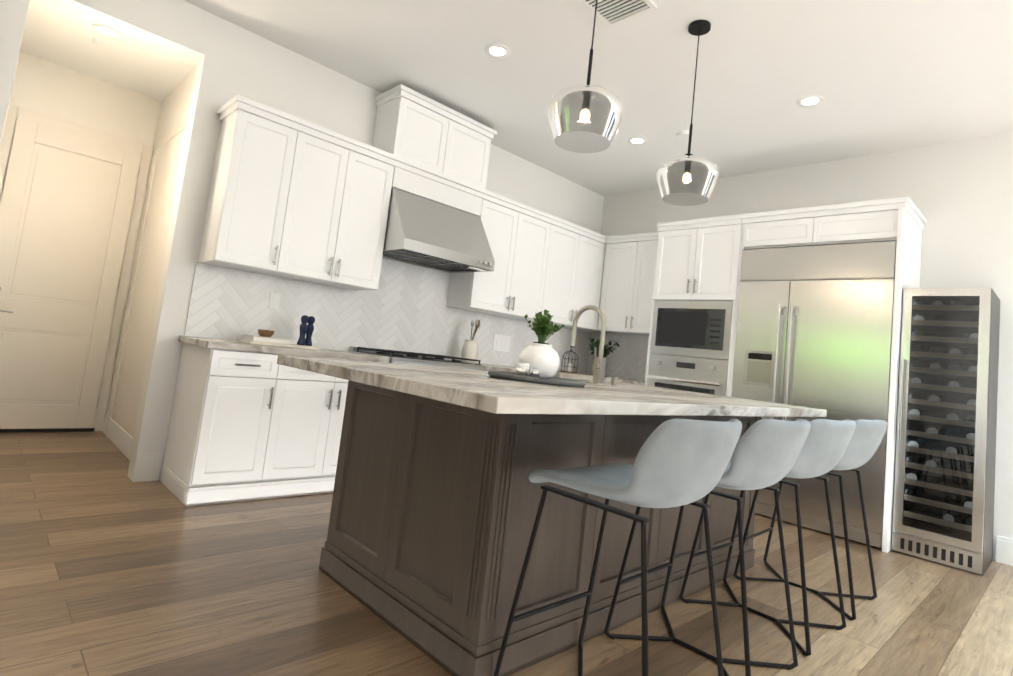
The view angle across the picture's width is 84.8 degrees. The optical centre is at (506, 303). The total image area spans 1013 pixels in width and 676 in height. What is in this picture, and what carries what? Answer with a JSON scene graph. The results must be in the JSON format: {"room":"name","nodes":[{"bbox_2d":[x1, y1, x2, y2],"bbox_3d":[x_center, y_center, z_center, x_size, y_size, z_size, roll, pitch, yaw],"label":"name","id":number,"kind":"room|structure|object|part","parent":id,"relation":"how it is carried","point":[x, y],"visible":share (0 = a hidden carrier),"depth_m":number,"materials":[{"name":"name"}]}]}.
{"room":"kitchen","nodes":[
{"label":"kitchen","id":0,"kind":"room"},
{"bbox_2d":[9,52,23,104],"bbox_3d":[-3.531,-0.519,3.623,0.180,2.950,1.760,11,-7,-43],"label":"wall","id":1,"kind":"structure","parent":0,"point":[21,55],"depth_m":4.33,"materials":[{"name":"paint"}]},
{"bbox_2d":[0,53,159,383],"bbox_3d":[-3.682,-0.447,4.595,0.960,2.950,0.150,11,-7,-43],"label":"wall","id":2,"kind":"structure","parent":0,"point":[44,87],"depth_m":4.63,"materials":[{"name":"paint"}]},
{"bbox_2d":[0,116,141,432],"bbox_3d":[-3.623,-0.195,4.467,0.850,2.438,0.101,11,-7,-43],"label":"entry door","id":3,"kind":"structure","parent":2,"relation":"in","point":[66,202],"depth_m":4.49,"materials":[{"name":"paint"}]},
{"bbox_2d":[0,104,151,430],"bbox_3d":[-3.653,-0.232,4.506,0.980,2.515,0.018,11,-7,-43],"label":"door frame","id":4,"kind":"structure","parent":2,"relation":"attached to","point":[13,111],"depth_m":4.75,"materials":[{"name":"paint"}]},
{"bbox_2d":[20,0,197,100],"bbox_3d":[-2.962,-1.948,4.146,1.300,0.100,1.760,11,-7,-43],"label":"ceiling","id":5,"kind":"structure","parent":0,"point":[58,35],"depth_m":4.21,"materials":[{"name":"paint"}]},
{"bbox_2d":[93,39,110,49],"bbox_3d":[-2.953,-1.890,4.044,0.109,0.030,0.109,2,-7,40],"label":"smoke detector","id":6,"kind":"object","parent":5,"relation":"attached to","point":[105,45],"depth_m":4.02,"materials":[{"name":"white plastic"}]},
{"bbox_2d":[92,23,122,38],"bbox_3d":[-2.779,-1.899,3.865,0.180,0.006,0.180,11,-7,-43],"label":"recessed light","id":7,"kind":"object","parent":5,"relation":"in","point":[106,30],"visible":1,"depth_m":3.86,"materials":[{"name":"paint"}]},
{"bbox_2d":[106,65,196,411],"bbox_3d":[-2.722,-0.356,4.401,0.150,2.950,1.760,11,-7,-43],"label":"wall","id":8,"kind":"structure","parent":0,"point":[175,106],"depth_m":4.75,"materials":[{"name":"paint"}]},
{"bbox_2d":[102,411,159,480],"bbox_3d":[-2.824,1.009,4.105,0.030,0.170,1.776,11,-7,-43],"label":"baseboard","id":9,"kind":"structure","parent":8,"relation":"attached to","point":[147,467],"depth_m":3.91,"materials":[{"name":"paint"}]},
{"bbox_2d":[104,115,188,460],"bbox_3d":[-2.813,-0.156,4.330,0.016,2.520,1.080,11,-7,-43],"label":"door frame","id":10,"kind":"structure","parent":8,"relation":"attached to","point":[138,326],"depth_m":4.35,"materials":[{"name":"paint"}]},
{"bbox_2d":[0,0,603,480],"bbox_3d":[-1.181,-0.219,4.556,6.300,3.050,0.150,11,-7,-43],"label":"wall","id":11,"kind":"structure","parent":0,"point":[230,58],"depth_m":3.66,"materials":[{"name":"paint"}]},
{"bbox_2d":[198,100,301,275],"bbox_3d":[-1.713,-0.741,3.690,0.383,1.006,0.346,11,-7,-43],"label":"upper cabinet","id":12,"kind":"object","parent":11,"relation":"attached to","point":[248,210],"depth_m":3.57,"materials":[{"name":"white wood"}]},
{"bbox_2d":[278,124,397,289],"bbox_3d":[-1.303,-0.659,4.083,0.765,1.006,0.346,11,-7,-43],"label":"upper cabinet","id":13,"kind":"object","parent":11,"relation":"attached to","point":[293,197],"depth_m":3.94,"materials":[{"name":"white wood"}]},
{"bbox_2d":[184,258,591,373],"bbox_3d":[-0.508,-0.026,5.088,4.246,1.086,0.011,11,-7,-43],"label":"tile backsplash","id":14,"kind":"structure","parent":11,"relation":"attached to","point":[403,307],"depth_m":4.50,"materials":[{"name":"white tile"}]},
{"bbox_2d":[268,293,280,309],"bbox_3d":[-1.667,-0.019,3.972,0.072,0.116,0.022,11,-7,-43],"label":"outlet","id":15,"kind":"object","parent":14,"relation":"attached to","point":[274,300],"depth_m":3.97,"materials":[{"name":"white plastic"}]},
{"bbox_2d":[492,334,510,351],"bbox_3d":[-0.055,0.391,5.523,0.233,0.159,0.022,11,-7,-43],"label":"outlet","id":16,"kind":"object","parent":14,"relation":"attached to","point":[501,342],"depth_m":5.52,"materials":[{"name":"white plastic"}]},
{"bbox_2d":[370,88,493,191],"bbox_3d":[-0.619,-1.329,4.728,0.960,0.520,0.346,11,-7,-43],"label":"upper cabinet","id":17,"kind":"object","parent":11,"relation":"attached to","point":[414,130],"depth_m":4.51,"materials":[{"name":"white wood"}]},
{"bbox_2d":[382,187,494,272],"bbox_3d":[-0.598,-0.577,4.556,0.902,0.518,0.614,11,-7,-43],"label":"range hood","id":18,"kind":"object","parent":11,"relation":"attached to","point":[425,233],"visible":0.94,"depth_m":4.39,"materials":[{"name":"silver metal"}]},
{"bbox_2d":[394,160,485,215],"bbox_3d":[-0.660,-0.937,4.696,0.906,0.201,0.346,11,-7,-43],"label":"upper cabinet","id":19,"kind":"object","parent":11,"relation":"attached to","point":[419,182],"depth_m":4.55,"materials":[{"name":"white wood"}]},
{"bbox_2d":[446,192,553,319],"bbox_3d":[-0.053,-0.407,5.286,0.913,1.006,0.346,11,-7,-43],"label":"upper cabinet","id":20,"kind":"object","parent":11,"relation":"attached to","point":[518,238],"depth_m":5.14,"materials":[{"name":"white wood"}]},
{"bbox_2d":[526,220,605,331],"bbox_3d":[0.598,-0.277,5.911,0.911,1.006,0.346,11,-7,-43],"label":"upper cabinet","id":21,"kind":"object","parent":11,"relation":"attached to","point":[574,278],"depth_m":5.78,"materials":[{"name":"white wood"}]},
{"bbox_2d":[0,431,1012,675],"bbox_3d":[1.199,1.381,1.745,6.300,0.100,11.060,11,-7,-43],"label":"floor","id":22,"kind":"structure","parent":0,"point":[108,567],"depth_m":2.30,"materials":[{"name":"brown wood"}]},
{"bbox_2d":[159,343,282,506],"bbox_3d":[-1.788,0.710,3.453,0.388,0.874,0.616,11,-7,-43],"label":"base cabinet","id":23,"kind":"object","parent":22,"relation":"on","point":[247,426],"depth_m":3.25,"materials":[{"name":"white wood"}]},
{"bbox_2d":[263,354,382,498],"bbox_3d":[-1.375,0.793,3.850,0.770,0.874,0.616,11,-7,-43],"label":"base cabinet","id":24,"kind":"object","parent":22,"relation":"on","point":[310,406],"depth_m":3.52,"materials":[{"name":"white wood"}]},
{"bbox_2d":[178,336,389,362],"bbox_3d":[-1.468,0.311,3.743,1.188,0.039,0.631,11,-7,-43],"label":"countertop","id":25,"kind":"structure","parent":24,"relation":"on","point":[241,346],"depth_m":3.46,"materials":[{"name":"beige stone"}]},
{"bbox_2d":[236,329,319,349],"bbox_3d":[-1.527,0.234,3.727,0.460,0.096,0.260,11,-7,-43],"label":"cutting board","id":26,"kind":"object","parent":25,"relation":"on","point":[264,338],"visible":1,"depth_m":3.63,"materials":[{"name":"white stone"}]},
{"bbox_2d":[297,315,314,345],"bbox_3d":[-1.393,0.185,3.861,0.059,0.208,0.126,5,-6,20],"label":"pepper mills","id":27,"kind":"object","parent":26,"relation":"on","point":[306,329],"visible":1,"depth_m":3.83,"materials":[{"name":"blue paint"}]},
{"bbox_2d":[475,363,592,379],"bbox_3d":[0.384,0.683,5.522,2.174,0.039,0.634,11,-7,-43],"label":"countertop","id":28,"kind":"structure","parent":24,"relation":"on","point":[489,367],"depth_m":5.25,"materials":[{"name":"beige stone"}]},
{"bbox_2d":[461,320,479,363],"bbox_3d":[-0.317,0.332,4.956,0.150,0.394,0.150,11,-7,-43],"label":"utensil crock","id":29,"kind":"object","parent":28,"relation":"on","point":[469,349],"visible":0.9,"depth_m":4.90,"materials":[{"name":"beige ceramic"}]},
{"bbox_2d":[560,349,577,372],"bbox_3d":[0.673,0.601,5.868,0.184,0.250,0.184,11,-7,-43],"label":"cloche","id":30,"kind":"object","parent":28,"relation":"on","point":[569,368],"visible":1,"depth_m":5.83,"materials":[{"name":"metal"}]},
{"bbox_2d":[349,346,486,370],"bbox_3d":[-0.723,0.873,4.383,0.902,0.958,0.698,11,-7,-43],"label":"range","id":31,"kind":"object","parent":22,"relation":"on","point":[412,358],"visible":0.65,"depth_m":4.27,"materials":[{"name":"silver metal"}]},
{"bbox_2d":[319,380,761,675],"bbox_3d":[0.331,0.890,2.816,2.094,0.874,1.044,11,-7,-43],"label":"kitchen island","id":32,"kind":"object","parent":22,"relation":"on","point":[434,508],"visible":0.69,"depth_m":2.03,"materials":[{"name":"brown wood"}]},
{"bbox_2d":[277,354,826,416],"bbox_3d":[0.420,0.433,2.783,2.600,0.042,1.400,11,-7,-43],"label":"island countertop","id":33,"kind":"structure","parent":32,"relation":"on","point":[480,390],"depth_m":1.97,"materials":[{"name":"beige stone"}]},
{"bbox_2d":[488,371,585,386],"bbox_3d":[0.139,0.348,2.583,0.456,0.024,0.456,11,-7,-43],"label":"tray","id":34,"kind":"object","parent":33,"relation":"on","point":[558,381],"visible":0.88,"depth_m":2.40,"materials":[{"name":"stone"}]},
{"bbox_2d":[516,362,539,377],"bbox_3d":[0.077,0.296,2.480,0.106,0.060,0.120,11,-7,-43],"label":"candle holders","id":35,"kind":"object","parent":34,"relation":"on","point":[522,369],"visible":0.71,"depth_m":2.45,"materials":[{"name":"white ceramic"}]},
{"bbox_2d":[519,343,559,377],"bbox_3d":[0.157,0.270,2.639,0.196,0.158,0.196,11,-7,-43],"label":"vase","id":36,"kind":"object","parent":34,"relation":"on","point":[544,359],"visible":0.83,"depth_m":2.57,"materials":[{"name":"white ceramic"}]},
{"bbox_2d":[524,309,565,344],"bbox_3d":[0.180,0.111,2.672,0.154,0.164,0.204,11,-7,-43],"label":"plant","id":37,"kind":"object","parent":36,"relation":"in","point":[542,327],"visible":0.98,"depth_m":2.64,"materials":[{"name":"green plant"}]},
{"bbox_2d":[555,305,617,385],"bbox_3d":[0.408,0.216,3.147,0.533,0.449,0.257,11,-7,-43],"label":"faucet","id":38,"kind":"object","parent":33,"relation":"on","point":[599,365],"visible":1,"depth_m":3.13,"materials":[{"name":"silver metal"}]},
{"bbox_2d":[493,419,741,675],"bbox_3d":[0.366,0.773,1.697,0.466,0.909,0.599,11,-7,-43],"label":"bar stool","id":39,"kind":"object","parent":22,"relation":"on","point":[679,462],"visible":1,"depth_m":1.51,"materials":[{"name":"light grey plastic"},{"name":"black metal"}]},
{"bbox_3d":[0.416,0.460,1.710,0.485,0.291,0.572,11,-7,-43],"label":"stool seat","id":40,"kind":"part","parent":39,"relation":"part of","materials":[{"name":"grey plastic"}]},
{"bbox_2d":[645,214,741,396],"bbox_3d":[1.815,0.480,5.142,0.713,2.440,0.805,11,-7,-43],"label":"tall cabinet","id":41,"kind":"object","parent":22,"relation":"on","point":[691,333],"visible":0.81,"depth_m":4.96,"materials":[{"name":"white wood"}]},
{"bbox_2d":[604,376,644,384],"bbox_3d":[1.341,0.800,5.627,0.631,0.039,0.540,11,-7,-43],"label":"countertop","id":42,"kind":"structure","parent":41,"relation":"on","point":[607,378],"depth_m":5.42,"materials":[{"name":"beige stone"}]},
{"bbox_2d":[589,338,618,373],"bbox_3d":[1.027,0.558,5.910,0.296,0.421,0.370,11,-7,-43],"label":"plant","id":43,"kind":"object","parent":42,"relation":"on","point":[607,349],"visible":0.58,"depth_m":5.92,"materials":[{"name":"green plant"}]},
{"bbox_2d":[604,419,810,675],"bbox_3d":[0.783,0.857,2.101,0.468,0.909,0.603,11,-7,-43],"label":"bar stool","id":44,"kind":"object","parent":22,"relation":"on","point":[766,453],"visible":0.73,"depth_m":1.89,"materials":[{"name":"light grey plastic"},{"name":"black metal"}]},
{"bbox_3d":[0.834,0.545,2.115,0.486,0.291,0.576,11,-7,-43],"label":"stool seat","id":45,"kind":"part","parent":44,"relation":"part of","materials":[{"name":"grey plastic"}]},
{"bbox_2d":[679,419,855,655],"bbox_3d":[1.194,0.940,2.496,0.468,0.909,0.603,11,-7,-43],"label":"bar stool","id":46,"kind":"object","parent":22,"relation":"on","point":[825,446],"visible":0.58,"depth_m":2.29,"materials":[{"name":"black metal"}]},
{"bbox_3d":[1.243,0.627,2.509,0.486,0.291,0.576,11,-7,-43],"label":"stool seat","id":47,"kind":"part","parent":46,"relation":"part of","materials":[{"name":"grey plastic"}]},
{"bbox_2d":[733,419,887,620],"bbox_3d":[1.596,1.020,2.884,0.470,0.909,0.605,11,-7,-43],"label":"bar stool","id":48,"kind":"object","parent":22,"relation":"on","point":[865,441],"visible":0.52,"depth_m":2.68,"materials":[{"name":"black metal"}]},
{"bbox_3d":[1.647,0.709,2.898,0.487,0.291,0.578,11,-7,-43],"label":"stool seat","id":49,"kind":"part","parent":48,"relation":"part of","materials":[{"name":"grey plastic"}]},
{"bbox_2d":[731,241,895,547],"bbox_3d":[2.467,0.638,4.420,0.711,2.118,1.089,11,-7,-43],"label":"refrigerator","id":50,"kind":"object","parent":22,"relation":"on","point":[814,327],"visible":0.65,"depth_m":4.14,"materials":[{"name":"silver metal"}]},
{"bbox_2d":[729,197,926,552],"bbox_3d":[2.520,0.495,4.439,0.666,2.440,1.183,11,-7,-43],"label":"refrigerator surround","id":51,"kind":"object","parent":22,"relation":"on","point":[902,221],"visible":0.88,"depth_m":4.12,"materials":[{"name":"white wood"}]},
{"bbox_2d":[892,288,999,574],"bbox_3d":[3.046,0.819,3.837,0.633,1.805,0.469,11,-7,-43],"label":"wine cooler","id":52,"kind":"object","parent":22,"relation":"on","point":[944,492],"visible":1,"depth_m":3.70,"materials":[{"name":"silver metal"}]},
{"bbox_2d":[184,0,1012,195],"bbox_3d":[2.159,-1.726,1.397,6.300,0.100,9.300,11,-7,-43],"label":"ceiling","id":53,"kind":"structure","parent":0,"point":[881,76],"depth_m":3.76,"materials":[{"name":"paint"}]},
{"bbox_2d":[484,43,510,58],"bbox_3d":[-0.060,-1.705,3.744,0.180,0.006,0.180,11,-7,-43],"label":"recessed light","id":54,"kind":"object","parent":53,"relation":"in","point":[498,51],"visible":1,"depth_m":3.74,"materials":[{"name":"paint"}]},
{"bbox_2d":[548,0,623,152],"bbox_3d":[0.399,-1.241,2.543,0.344,1.042,0.344,11,-7,-43],"label":"pendant light","id":55,"kind":"object","parent":53,"relation":"hanging from","point":[613,120],"visible":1,"depth_m":2.44,"materials":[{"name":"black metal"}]},
{"bbox_2d":[577,0,656,27],"bbox_3d":[0.604,-1.687,3.093,0.360,0.012,0.320,11,-7,-43],"label":"ceiling vent","id":56,"kind":"object","parent":53,"relation":"in","point":[611,13],"visible":0.92,"depth_m":3.15,"materials":[{"name":"metal"}]},
{"bbox_2d":[627,137,647,144],"bbox_3d":[1.168,-1.456,4.952,0.180,0.006,0.180,11,-7,-43],"label":"recessed light","id":57,"kind":"object","parent":53,"relation":"in","point":[637,140],"visible":1,"depth_m":4.95,"materials":[{"name":"paint"}]},
{"bbox_2d":[677,130,688,138],"bbox_3d":[1.500,-1.431,4.689,0.119,0.030,0.119,2,-7,40],"label":"smoke detector","id":58,"kind":"object","parent":53,"relation":"attached to","point":[682,134],"depth_m":4.66,"materials":[{"name":"white plastic"}]},
{"bbox_2d":[656,20,718,204],"bbox_3d":[1.069,-1.106,3.188,0.344,1.042,0.344,11,-7,-43],"label":"pendant light","id":59,"kind":"object","parent":53,"relation":"hanging from","point":[698,28],"visible":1,"depth_m":3.14,"materials":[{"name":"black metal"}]},
{"bbox_2d":[796,95,824,106],"bbox_3d":[2.157,-1.438,3.934,0.180,0.006,0.180,11,-7,-43],"label":"recessed light","id":60,"kind":"object","parent":53,"relation":"in","point":[810,100],"visible":1,"depth_m":3.93,"materials":[{"name":"paint"}]},
{"bbox_2d":[594,133,1012,560],"bbox_3d":[4.229,0.275,3.308,0.150,3.050,9.150,11,-7,-43],"label":"wall","id":61,"kind":"structure","parent":0,"point":[959,194],"depth_m":4.31,"materials":[{"name":"paint"}]},
{"bbox_2d":[588,332,648,380],"bbox_3d":[1.384,0.582,6.081,0.010,0.485,1.140,11,-7,-43],"label":"tile backsplash","id":62,"kind":"structure","parent":61,"relation":"attached to","point":[628,360],"depth_m":6.14,"materials":[{"name":"white tile"}]},
{"bbox_2d":[598,232,657,335],"bbox_3d":[1.455,-0.179,5.921,0.346,1.006,0.828,11,-7,-43],"label":"upper cabinet","id":63,"kind":"object","parent":61,"relation":"attached to","point":[628,269],"depth_m":5.85,"materials":[{"name":"white wood"}]},
{"bbox_2d":[995,536,1012,565],"bbox_3d":[3.501,1.680,3.650,0.016,0.170,0.420,11,-7,-43],"label":"baseboard","id":64,"kind":"structure","parent":61,"relation":"attached to","point":[1004,546],"depth_m":3.76,"materials":[{"name":"paint"}]}
]}

